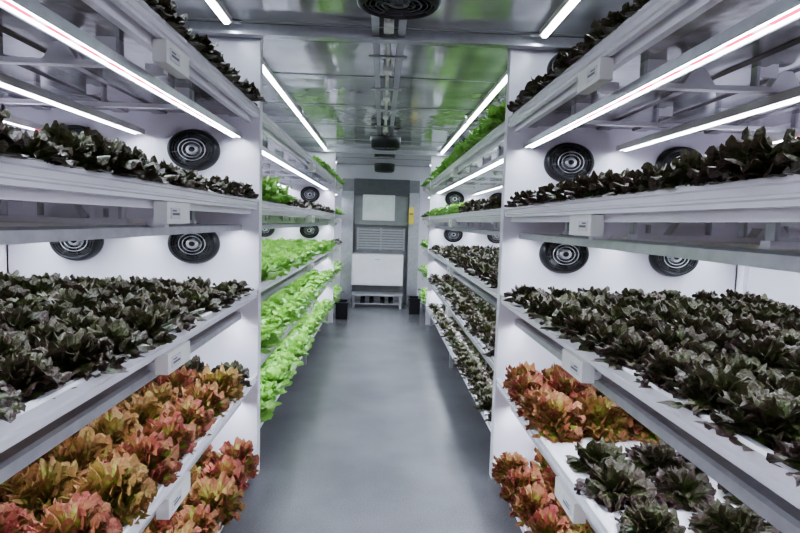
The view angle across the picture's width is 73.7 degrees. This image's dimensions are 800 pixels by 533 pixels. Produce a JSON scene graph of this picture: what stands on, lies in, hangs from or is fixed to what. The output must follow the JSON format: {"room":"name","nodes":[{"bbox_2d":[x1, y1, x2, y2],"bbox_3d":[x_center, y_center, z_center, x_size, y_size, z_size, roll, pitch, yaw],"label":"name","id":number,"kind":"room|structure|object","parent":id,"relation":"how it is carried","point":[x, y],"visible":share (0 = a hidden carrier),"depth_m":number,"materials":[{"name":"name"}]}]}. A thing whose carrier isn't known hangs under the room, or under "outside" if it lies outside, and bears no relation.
{"room":"indoor vertical farm","nodes":[
{"label":"indoor vertical farm","id":0,"kind":"room"},
{"bbox_2d":[0,105,8,272],"bbox_3d":[-2.617,-0.213,4.864,0.110,2.930,13.100,2,5,-2],"label":"wall","id":1,"kind":"structure","parent":0,"point":[1,107],"depth_m":3.41,"materials":[{"name":"grey paint"}]},
{"bbox_2d":[2,36,262,473],"bbox_3d":[-1.722,-0.073,3.481,1.605,2.930,0.078,2,5,-2],"label":"wall","id":2,"kind":"structure","parent":0,"point":[238,257],"depth_m":3.44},
{"bbox_2d":[49,239,103,260],"bbox_3d":[-2.070,-0.167,3.402,0.330,0.264,0.056,2,5,-2],"label":"fan","id":3,"kind":"object","parent":2,"relation":"attached to","point":[80,250],"visible":0.42,"depth_m":3.39,"materials":[{"name":"black plastic"}]},
{"bbox_2d":[66,125,91,137],"bbox_3d":[-2.052,-0.760,3.353,0.330,0.264,0.056,2,5,-2],"label":"fan","id":4,"kind":"object","parent":2,"relation":"attached to","point":[75,128],"visible":0.06,"depth_m":3.32,"materials":[{"name":"black plastic"}]},
{"bbox_2d":[167,129,219,170],"bbox_3d":[-1.313,-0.740,3.380,0.330,0.264,0.056,2,5,-2],"label":"fan","id":5,"kind":"object","parent":2,"relation":"attached to","point":[194,149],"visible":1,"depth_m":3.37,"materials":[{"name":"black plastic"}]},
{"bbox_2d":[168,223,219,263],"bbox_3d":[-1.331,-0.147,3.429,0.330,0.264,0.056,2,5,-2],"label":"fan","id":6,"kind":"object","parent":2,"relation":"attached to","point":[195,248],"visible":0.87,"depth_m":3.42,"materials":[{"name":"black plastic"}]},
{"bbox_2d":[183,21,583,50],"bbox_3d":[-0.081,-1.444,3.336,3.000,0.075,0.070,2,5,-2],"label":"ceiling beam","id":7,"kind":"structure","parent":2,"relation":"attached to","point":[219,29],"depth_m":3.33,"materials":[{"name":"metal"}]},
{"bbox_2d":[262,151,335,322],"bbox_3d":[-1.907,-0.530,8.959,1.605,2.930,0.078,2,5,-2],"label":"wall","id":8,"kind":"structure","parent":0,"point":[327,197],"depth_m":8.92,"materials":[{"name":"white paint"}]},
{"bbox_2d":[262,229,274,236],"bbox_3d":[-2.255,-0.624,8.880,0.330,0.264,0.056,2,5,-2],"label":"fan","id":9,"kind":"object","parent":8,"relation":"attached to","point":[265,232],"visible":0.43,"depth_m":8.88,"materials":[{"name":"black plastic"}]},
{"bbox_2d":[299,226,318,237],"bbox_3d":[-1.516,-0.604,8.907,0.330,0.264,0.056,2,5,-2],"label":"fan","id":10,"kind":"object","parent":8,"relation":"attached to","point":[310,231],"visible":0.82,"depth_m":8.89,"materials":[{"name":"black plastic"}]},
{"bbox_2d":[300,187,319,201],"bbox_3d":[-1.498,-1.197,8.858,0.330,0.264,0.056,2,5,-2],"label":"fan","id":11,"kind":"object","parent":8,"relation":"attached to","point":[311,194],"visible":0.99,"depth_m":8.84,"materials":[{"name":"black plastic"}]},
{"bbox_2d":[220,303,521,532],"bbox_3d":[-0.220,1.362,5.076,5.000,0.100,13.300,2,5,-2],"label":"floor","id":12,"kind":"structure","parent":0,"point":[377,432],"depth_m":4.16,"materials":[{"name":"grey concrete"}]},
{"bbox_2d":[0,0,259,532],"bbox_3d":[-1.639,0.226,1.112,1.612,2.730,4.688,2,5,-2],"label":"rack","id":13,"kind":"object","parent":12,"relation":"on","point":[84,58],"visible":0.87,"depth_m":1.99,"materials":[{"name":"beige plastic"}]},
{"bbox_2d":[0,363,244,532],"bbox_3d":[-1.583,0.744,1.457,1.545,0.236,3.379,2,5,-2],"label":"plants","id":14,"kind":"object","parent":13,"relation":"on","point":[99,479],"visible":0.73,"depth_m":2.00,"materials":[{"name":"orange plant"}]},
{"bbox_2d":[0,270,254,422],"bbox_3d":[-1.593,0.215,1.510,1.621,0.142,3.562,2,5,-2],"label":"plants","id":15,"kind":"object","parent":13,"relation":"on","point":[54,329],"visible":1,"depth_m":1.92,"materials":[{"name":"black plant"}]},
{"bbox_2d":[0,108,258,198],"bbox_3d":[-1.323,-0.345,1.488,1.117,0.138,3.623,2,5,-2],"label":"plants","id":16,"kind":"object","parent":13,"relation":"on","point":[56,144],"visible":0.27,"depth_m":1.49,"materials":[{"name":"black plant"}]},
{"bbox_2d":[150,354,251,387],"bbox_3d":[-1.674,0.621,3.233,1.554,0.181,0.315,2,5,-2],"label":"plants","id":17,"kind":"object","parent":13,"relation":"on","point":[195,363],"visible":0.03,"depth_m":3.25,"materials":[{"name":"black plant"}]},
{"bbox_2d":[142,436,260,532],"bbox_3d":[-1.333,1.276,1.902,1.074,0.257,3.140,2,5,-2],"label":"plants","id":18,"kind":"object","parent":13,"relation":"on","point":[217,481],"visible":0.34,"depth_m":2.86,"materials":[{"name":"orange plant"}]},
{"bbox_2d":[144,0,266,105],"bbox_3d":[-1.083,-0.919,1.483,0.693,0.135,3.691,2,5,-2],"label":"plants","id":19,"kind":"object","parent":13,"relation":"on","point":[164,8],"visible":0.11,"depth_m":2.30,"materials":[{"name":"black plant"}]},
{"bbox_2d":[260,112,334,427],"bbox_3d":[-1.812,-0.201,6.229,1.612,2.730,5.413,2,5,-2],"label":"rack","id":20,"kind":"object","parent":12,"relation":"on","point":[282,157],"visible":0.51,"depth_m":5.31,"materials":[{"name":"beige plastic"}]},
{"bbox_2d":[262,175,296,203],"bbox_3d":[-1.230,-0.606,3.990,0.885,0.249,1.144,2,5,-2],"label":"plants","id":21,"kind":"object","parent":20,"relation":"on","point":[271,191],"visible":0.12,"depth_m":3.89,"materials":[{"name":"green plant"}]},
{"bbox_2d":[260,299,333,421],"bbox_3d":[-1.724,0.752,6.270,1.587,0.162,5.412,2,5,-2],"label":"plants","id":22,"kind":"object","parent":20,"relation":"on","point":[275,373],"visible":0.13,"depth_m":5.12,"materials":[{"name":"green plant"}]},
{"bbox_2d":[261,269,334,353],"bbox_3d":[-1.704,0.286,6.246,1.587,0.156,5.459,2,5,-2],"label":"plants","id":23,"kind":"object","parent":20,"relation":"on","point":[281,309],"visible":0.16,"depth_m":5.34,"materials":[{"name":"green plant"}]},
{"bbox_2d":[261,238,335,280],"bbox_3d":[-1.697,-0.207,6.212,1.559,0.164,5.409,2,5,-2],"label":"plants","id":24,"kind":"object","parent":20,"relation":"on","point":[278,256],"visible":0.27,"depth_m":5.46,"materials":[{"name":"green plant"}]},
{"bbox_2d":[281,198,334,213],"bbox_3d":[-1.320,-0.765,6.617,0.742,0.131,4.477,2,5,-2],"label":"plants","id":25,"kind":"object","parent":20,"relation":"on","point":[298,203],"visible":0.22,"depth_m":6.03,"materials":[{"name":"black plant"}]},
{"bbox_2d":[313,155,337,176],"bbox_3d":[-1.340,-1.462,7.813,0.755,0.162,1.982,2,5,-2],"label":"plants","id":26,"kind":"object","parent":20,"relation":"on","point":[323,164],"visible":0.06,"depth_m":7.34,"materials":[{"name":"green plant"}]},
{"bbox_2d":[333,180,342,312],"bbox_3d":[-1.933,-0.501,9.820,1.612,2.730,1.625,2,5,-2],"label":"rack","id":27,"kind":"object","parent":12,"relation":"on","point":[338,185],"visible":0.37,"depth_m":9.77,"materials":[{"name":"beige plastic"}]},
{"bbox_2d":[334,238,341,244],"bbox_3d":[-1.425,-0.472,9.783,0.724,0.121,1.523,2,5,-2],"label":"plants","id":28,"kind":"object","parent":27,"relation":"on","point":[337,241],"visible":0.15,"depth_m":10.02,"materials":[{"name":"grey plant"}]},
{"bbox_2d":[333,285,343,300],"bbox_3d":[-1.457,0.461,9.884,0.794,0.164,1.574,2,5,-2],"label":"plants","id":29,"kind":"object","parent":27,"relation":"on","point":[337,289],"visible":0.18,"depth_m":9.87,"materials":[{"name":"green plant"}]},
{"bbox_2d":[334,260,342,274],"bbox_3d":[-1.453,-0.002,9.814,0.774,0.158,1.607,2,5,-2],"label":"plants","id":30,"kind":"object","parent":27,"relation":"on","point":[337,265],"visible":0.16,"depth_m":9.87,"materials":[{"name":"green plant"}]},
{"bbox_2d":[335,207,344,214],"bbox_3d":[-1.432,-1.044,9.738,0.775,0.169,1.576,2,5,-2],"label":"plants","id":31,"kind":"object","parent":27,"relation":"on","point":[337,211],"visible":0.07,"depth_m":9.40,"materials":[{"name":"green plant"}]},
{"bbox_2d":[336,175,344,184],"bbox_3d":[-1.403,-1.614,9.694,0.777,0.153,1.564,2,5,-2],"label":"plants","id":32,"kind":"object","parent":27,"relation":"on","point":[338,178],"visible":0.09,"depth_m":9.62,"materials":[{"name":"green plant"}]},
{"bbox_2d":[335,299,349,319],"bbox_3d":[-1.036,0.766,9.567,0.230,0.300,0.430,2,5,-2],"label":"bin","id":33,"kind":"object","parent":12,"relation":"on","point":[342,306],"visible":0.87,"depth_m":9.37,"materials":[{"name":"plastic"}]},
{"bbox_2d":[351,291,401,308],"bbox_3d":[-0.469,0.684,10.835,1.020,0.290,0.320,2,5,-2],"label":"bench","id":34,"kind":"object","parent":12,"relation":"on","point":[393,294],"visible":1,"depth_m":10.70,"materials":[{"name":"metal"}]},
{"bbox_2d":[360,296,364,302],"bbox_3d":[-0.758,0.663,10.823,0.090,0.115,0.250,2,5,-2],"label":"shoe","id":35,"kind":"object","parent":34,"relation":"on","point":[362,298],"visible":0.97,"depth_m":10.75,"materials":[{"name":"black plastic"}]},
{"bbox_2d":[369,296,373,302],"bbox_3d":[-0.578,0.667,10.830,0.090,0.115,0.250,2,5,-2],"label":"shoe","id":36,"kind":"object","parent":34,"relation":"on","point":[371,298],"visible":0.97,"depth_m":10.77,"materials":[{"name":"black plastic"}]},
{"bbox_2d":[380,296,384,302],"bbox_3d":[-0.358,0.673,10.838,0.090,0.115,0.250,2,5,-2],"label":"shoe","id":37,"kind":"object","parent":34,"relation":"on","point":[382,298],"visible":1,"depth_m":10.79,"materials":[{"name":"black plastic"}]},
{"bbox_2d":[388,296,392,303],"bbox_3d":[-0.189,0.678,10.844,0.090,0.115,0.250,2,5,-2],"label":"shoe","id":38,"kind":"object","parent":34,"relation":"on","point":[390,298],"visible":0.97,"depth_m":10.81,"materials":[{"name":"black plastic"}]},
{"bbox_2d":[340,178,419,304],"bbox_3d":[-0.424,-0.514,11.195,1.630,2.620,0.583,2,5,-2],"label":"door","id":39,"kind":"structure","parent":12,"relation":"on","point":[380,221],"depth_m":11.18,"materials":[{"name":"grey paint"}]},
{"bbox_2d":[357,227,404,250],"bbox_3d":[-0.405,-0.580,11.269,1.010,0.460,0.130,2,5,-2],"label":"grille","id":40,"kind":"object","parent":39,"relation":"attached to","point":[368,238],"depth_m":11.25,"materials":[{"name":"grey metal"}]},
{"bbox_2d":[408,296,420,314],"bbox_3d":[0.269,0.744,10.312,0.230,0.300,0.430,2,5,-2],"label":"bin","id":41,"kind":"object","parent":12,"relation":"on","point":[413,301],"visible":0.88,"depth_m":10.12,"materials":[{"name":"plastic"}]},
{"bbox_2d":[421,183,429,315],"bbox_3d":[1.247,-0.415,9.935,1.612,2.730,1.625,2,5,-2],"label":"rack","id":42,"kind":"object","parent":12,"relation":"on","point":[426,188],"visible":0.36,"depth_m":9.86,"materials":[{"name":"white metal"}]},
{"bbox_2d":[418,287,426,303],"bbox_3d":[0.734,0.519,9.946,0.771,0.169,1.570,2,5,-2],"label":"plants","id":43,"kind":"object","parent":42,"relation":"on","point":[422,293],"visible":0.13,"depth_m":9.95,"materials":[{"name":"green plant"}]},
{"bbox_2d":[418,264,426,276],"bbox_3d":[0.735,0.054,9.895,0.781,0.166,1.551,2,5,-2],"label":"plants","id":44,"kind":"object","parent":42,"relation":"on","point":[422,268],"visible":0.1,"depth_m":9.90,"materials":[{"name":"green plant"}]},
{"bbox_2d":[419,239,427,248],"bbox_3d":[0.748,-0.435,9.854,0.835,0.168,1.580,2,5,-2],"label":"plants","id":45,"kind":"object","parent":42,"relation":"on","point":[424,243],"visible":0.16,"depth_m":9.44,"materials":[{"name":"green plant"}]},
{"bbox_2d":[420,178,429,186],"bbox_3d":[0.788,-1.565,9.766,0.801,0.175,1.589,2,5,-2],"label":"plants","id":46,"kind":"object","parent":42,"relation":"on","point":[427,181],"visible":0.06,"depth_m":9.59,"materials":[{"name":"green plant"}]},
{"bbox_2d":[426,121,504,431],"bbox_3d":[1.368,-0.115,6.343,1.612,2.730,5.413,2,5,-2],"label":"rack","id":47,"kind":"object","parent":12,"relation":"on","point":[481,165],"visible":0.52,"depth_m":5.45,"materials":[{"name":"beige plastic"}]},
{"bbox_2d":[426,201,468,215],"bbox_3d":[0.866,-0.766,7.274,0.804,0.157,3.459,2,5,-2],"label":"plants","id":48,"kind":"object","parent":47,"relation":"on","point":[453,208],"visible":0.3,"depth_m":6.57,"materials":[{"name":"green plant"}]},
{"bbox_2d":[427,303,493,421],"bbox_3d":[1.186,0.844,6.355,1.420,0.138,5.312,2,5,-2],"label":"plants","id":49,"kind":"object","parent":47,"relation":"on","point":[471,367],"visible":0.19,"depth_m":5.25,"materials":[{"name":"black plant"}]},
{"bbox_2d":[428,274,496,356],"bbox_3d":[1.193,0.375,6.320,1.388,0.139,5.305,2,5,-2],"label":"plants","id":50,"kind":"object","parent":47,"relation":"on","point":[481,319],"visible":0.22,"depth_m":5.46,"materials":[{"name":"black plant"}]},
{"bbox_2d":[429,244,498,287],"bbox_3d":[1.201,-0.108,6.263,1.390,0.132,5.309,2,5,-2],"label":"plants","id":51,"kind":"object","parent":47,"relation":"on","point":[482,262],"visible":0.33,"depth_m":5.64,"materials":[{"name":"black plant"}]},
{"bbox_2d":[429,101,505,180],"bbox_3d":[0.898,-1.282,6.166,0.904,0.209,5.402,2,5,-2],"label":"plants","id":52,"kind":"object","parent":47,"relation":"on","point":[495,117],"visible":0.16,"depth_m":4.42,"materials":[{"name":"green plant"}]},
{"bbox_2d":[458,194,501,212],"bbox_3d":[0.956,-0.532,4.556,0.729,0.141,1.959,2,5,-2],"label":"plants","id":53,"kind":"object","parent":47,"relation":"on","point":[472,205],"visible":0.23,"depth_m":4.32,"materials":[{"name":"black plant"}]},
{"bbox_2d":[492,0,799,532],"bbox_3d":[1.541,0.312,1.227,1.612,2.730,4.688,2,5,-2],"label":"rack","id":54,"kind":"object","parent":12,"relation":"on","point":[676,68],"visible":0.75,"depth_m":1.94,"materials":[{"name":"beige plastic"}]},
{"bbox_2d":[491,447,594,532],"bbox_3d":[1.131,1.340,1.983,1.085,0.264,3.166,2,5,-2],"label":"plants","id":55,"kind":"object","parent":54,"relation":"on","point":[530,491],"visible":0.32,"depth_m":2.97,"materials":[{"name":"orange plant"}]},
{"bbox_2d":[507,0,649,113],"bbox_3d":[1.024,-0.864,1.546,0.693,0.141,3.688,2,5,-2],"label":"plants","id":56,"kind":"object","parent":54,"relation":"on","point":[603,28],"visible":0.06,"depth_m":2.20,"materials":[{"name":"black plant"}]},
{"bbox_2d":[502,360,666,444],"bbox_3d":[1.377,0.702,3.044,1.553,0.236,1.020,1,5,-5],"label":"plants","id":57,"kind":"object","parent":54,"relation":"on","point":[553,401],"visible":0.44,"depth_m":2.66,"materials":[{"name":"orange plant"}]},
{"bbox_2d":[503,284,799,486],"bbox_3d":[1.475,0.298,1.621,1.647,0.142,3.577,2,5,-2],"label":"plants","id":58,"kind":"object","parent":54,"relation":"on","point":[726,354],"visible":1,"depth_m":1.82,"materials":[{"name":"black plant"}]},
{"bbox_2d":[504,126,799,206],"bbox_3d":[1.238,-0.278,1.600,1.147,0.138,3.622,2,5,-2],"label":"plants","id":59,"kind":"object","parent":54,"relation":"on","point":[754,157],"visible":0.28,"depth_m":1.41,"materials":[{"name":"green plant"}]},
{"bbox_2d":[565,436,781,532],"bbox_3d":[1.397,0.901,1.177,1.387,0.147,2.575,2,5,-2],"label":"plants","id":60,"kind":"object","parent":54,"relation":"on","point":[616,482],"visible":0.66,"depth_m":2.00,"materials":[{"name":"green plant"}]},
{"bbox_2d":[334,164,430,302],"bbox_3d":[-0.396,-0.696,11.525,5.000,2.930,0.100,2,5,-2],"label":"wall","id":61,"kind":"structure","parent":0,"point":[349,171],"depth_m":11.39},
{"bbox_2d":[370,135,400,150],"bbox_3d":[-0.194,-1.661,7.184,0.413,0.158,0.330,2,5,-2],"label":"ceiling fan","id":62,"kind":"object","parent":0,"point":[378,142],"depth_m":7.06,"materials":[{"name":"black plastic"}]},
{"bbox_2d":[171,0,636,166],"bbox_3d":[-0.129,-1.654,4.828,5.000,0.106,13.300,2,5,-2],"label":"ceiling","id":63,"kind":"structure","parent":0,"point":[331,83],"depth_m":4.17,"materials":[{"name":"grey paint"}]},
{"bbox_2d":[205,0,231,23],"bbox_3d":[-0.960,-1.286,0.940,0.056,0.050,4.550,2,5,-2],"label":"batten","id":64,"kind":"object","parent":63,"relation":"attached to","point":[217,6],"depth_m":3.02,"materials":[{"name":"white plastic"}]},
{"bbox_2d":[263,60,302,116],"bbox_3d":[-1.089,-1.606,4.774,0.056,0.050,2.550,2,5,-2],"label":"batten","id":65,"kind":"object","parent":63,"relation":"attached to","point":[267,71],"depth_m":4.79,"materials":[{"name":"white plastic"}]},
{"bbox_2d":[299,115,326,149],"bbox_3d":[-1.179,-1.827,7.428,0.056,0.050,2.620,2,5,-2],"label":"batten","id":66,"kind":"object","parent":63,"relation":"attached to","point":[302,118],"depth_m":7.01,"materials":[{"name":"white plastic"}]},
{"bbox_2d":[374,163,394,172],"bbox_3d":[-0.305,-1.935,10.471,0.412,0.158,0.330,2,5,-2],"label":"ceiling fan","id":67,"kind":"object","parent":63,"relation":"attached to","point":[379,167],"visible":1,"depth_m":10.34,"materials":[{"name":"black plastic"}]},
{"bbox_2d":[369,15,406,135],"bbox_3d":[-0.086,-1.482,3.789,0.260,0.065,8.800,2,5,-2],"label":"rail","id":68,"kind":"object","parent":63,"relation":"attached to","point":[388,23],"depth_m":4.01,"materials":[{"name":"grey metal"}]},
{"bbox_2d":[357,0,440,19],"bbox_3d":[-0.004,-1.265,2.445,0.413,0.158,0.330,2,5,-2],"label":"ceiling fan","id":69,"kind":"object","parent":63,"relation":"attached to","point":[389,9],"depth_m":2.51,"materials":[{"name":"black plastic"}]},
{"bbox_2d":[440,121,468,153],"bbox_3d":[0.739,-1.775,7.497,0.056,0.050,2.620,2,5,-2],"label":"batten","id":70,"kind":"object","parent":63,"relation":"attached to","point":[464,125],"depth_m":7.11,"materials":[{"name":"white plastic"}]},
{"bbox_2d":[466,70,506,123],"bbox_3d":[0.829,-1.554,4.843,0.056,0.050,2.550,2,5,-2],"label":"batten","id":71,"kind":"object","parent":63,"relation":"attached to","point":[502,81],"depth_m":4.88,"materials":[{"name":"white plastic"}]},
{"bbox_2d":[539,0,579,37],"bbox_3d":[0.958,-1.234,1.009,0.056,0.050,4.550,2,5,-2],"label":"batten","id":72,"kind":"object","parent":63,"relation":"attached to","point":[566,6],"depth_m":2.96,"materials":[{"name":"white plastic"}]},
{"bbox_2d":[425,156,501,324],"bbox_3d":[1.284,-0.443,9.074,1.605,2.930,0.078,2,5,-2],"label":"wall","id":73,"kind":"structure","parent":0,"point":[435,236],"depth_m":9.02,"materials":[{"name":"white paint"}]},
{"bbox_2d":[301,146,451,155],"bbox_3d":[-0.266,-1.901,8.813,3.000,0.075,0.070,2,5,-2],"label":"trim","id":74,"kind":"structure","parent":73,"relation":"attached to","point":[312,149],"depth_m":8.80,"materials":[{"name":"metal"}]},
{"bbox_2d":[444,230,462,241],"bbox_3d":[0.902,-0.539,8.994,0.330,0.264,0.056,2,5,-2],"label":"fan","id":75,"kind":"object","parent":73,"relation":"attached to","point":[449,235],"visible":0.82,"depth_m":8.98,"materials":[{"name":"black plastic"}]},
{"bbox_2d":[445,191,463,205],"bbox_3d":[0.920,-1.131,8.945,0.330,0.264,0.056,2,5,-2],"label":"fan","id":76,"kind":"object","parent":73,"relation":"attached to","point":[454,196],"visible":0.88,"depth_m":8.93,"materials":[{"name":"black plastic"}]},
{"bbox_2d":[487,235,499,243],"bbox_3d":[1.641,-0.518,9.020,0.330,0.264,0.056,2,5,-2],"label":"fan","id":77,"kind":"object","parent":73,"relation":"attached to","point":[494,239],"visible":0.27,"depth_m":9.01,"materials":[{"name":"black plastic"}]},
{"bbox_2d":[489,49,743,478],"bbox_3d":[1.469,0.014,3.596,1.605,2.930,0.078,2,5,-2],"label":"wall","id":78,"kind":"structure","parent":0,"point":[520,264],"depth_m":3.54,"materials":[{"name":"white paint"}]},
{"bbox_2d":[547,50,569,72],"bbox_3d":[1.112,-1.262,3.418,0.330,0.264,0.056,2,5,-2],"label":"fan","id":79,"kind":"object","parent":78,"relation":"attached to","point":[550,64],"visible":0.02,"depth_m":3.40,"materials":[{"name":"black plastic"}]},
{"bbox_2d":[539,234,588,273],"bbox_3d":[1.087,-0.082,3.516,0.330,0.264,0.056,2,5,-2],"label":"fan","id":80,"kind":"object","parent":78,"relation":"attached to","point":[556,257],"visible":0.85,"depth_m":3.50,"materials":[{"name":"black plastic"}]},
{"bbox_2d":[544,143,593,182],"bbox_3d":[1.105,-0.674,3.467,0.330,0.264,0.056,2,5,-2],"label":"fan","id":81,"kind":"object","parent":78,"relation":"attached to","point":[564,161],"visible":0.92,"depth_m":3.45,"materials":[{"name":"black plastic"}]},
{"bbox_2d":[648,254,698,276],"bbox_3d":[1.826,-0.061,3.542,0.330,0.264,0.056,2,5,-2],"label":"fan","id":82,"kind":"object","parent":78,"relation":"attached to","point":[663,265],"visible":0.52,"depth_m":3.53,"materials":[{"name":"black plastic"}]},
{"bbox_2d":[655,147,702,167],"bbox_3d":[1.844,-0.654,3.494,0.330,0.264,0.056,2,5,-2],"label":"fan","id":83,"kind":"object","parent":78,"relation":"attached to","point":[667,156],"visible":0.13,"depth_m":3.47,"materials":[{"name":"black plastic"}]},
{"bbox_2d":[734,121,799,307],"bbox_3d":[2.268,-0.081,5.040,0.110,2.930,13.100,2,5,-2],"label":"wall","id":84,"kind":"structure","parent":0,"point":[778,285],"depth_m":3.24,"materials":[{"name":"grey paint"}]}
]}

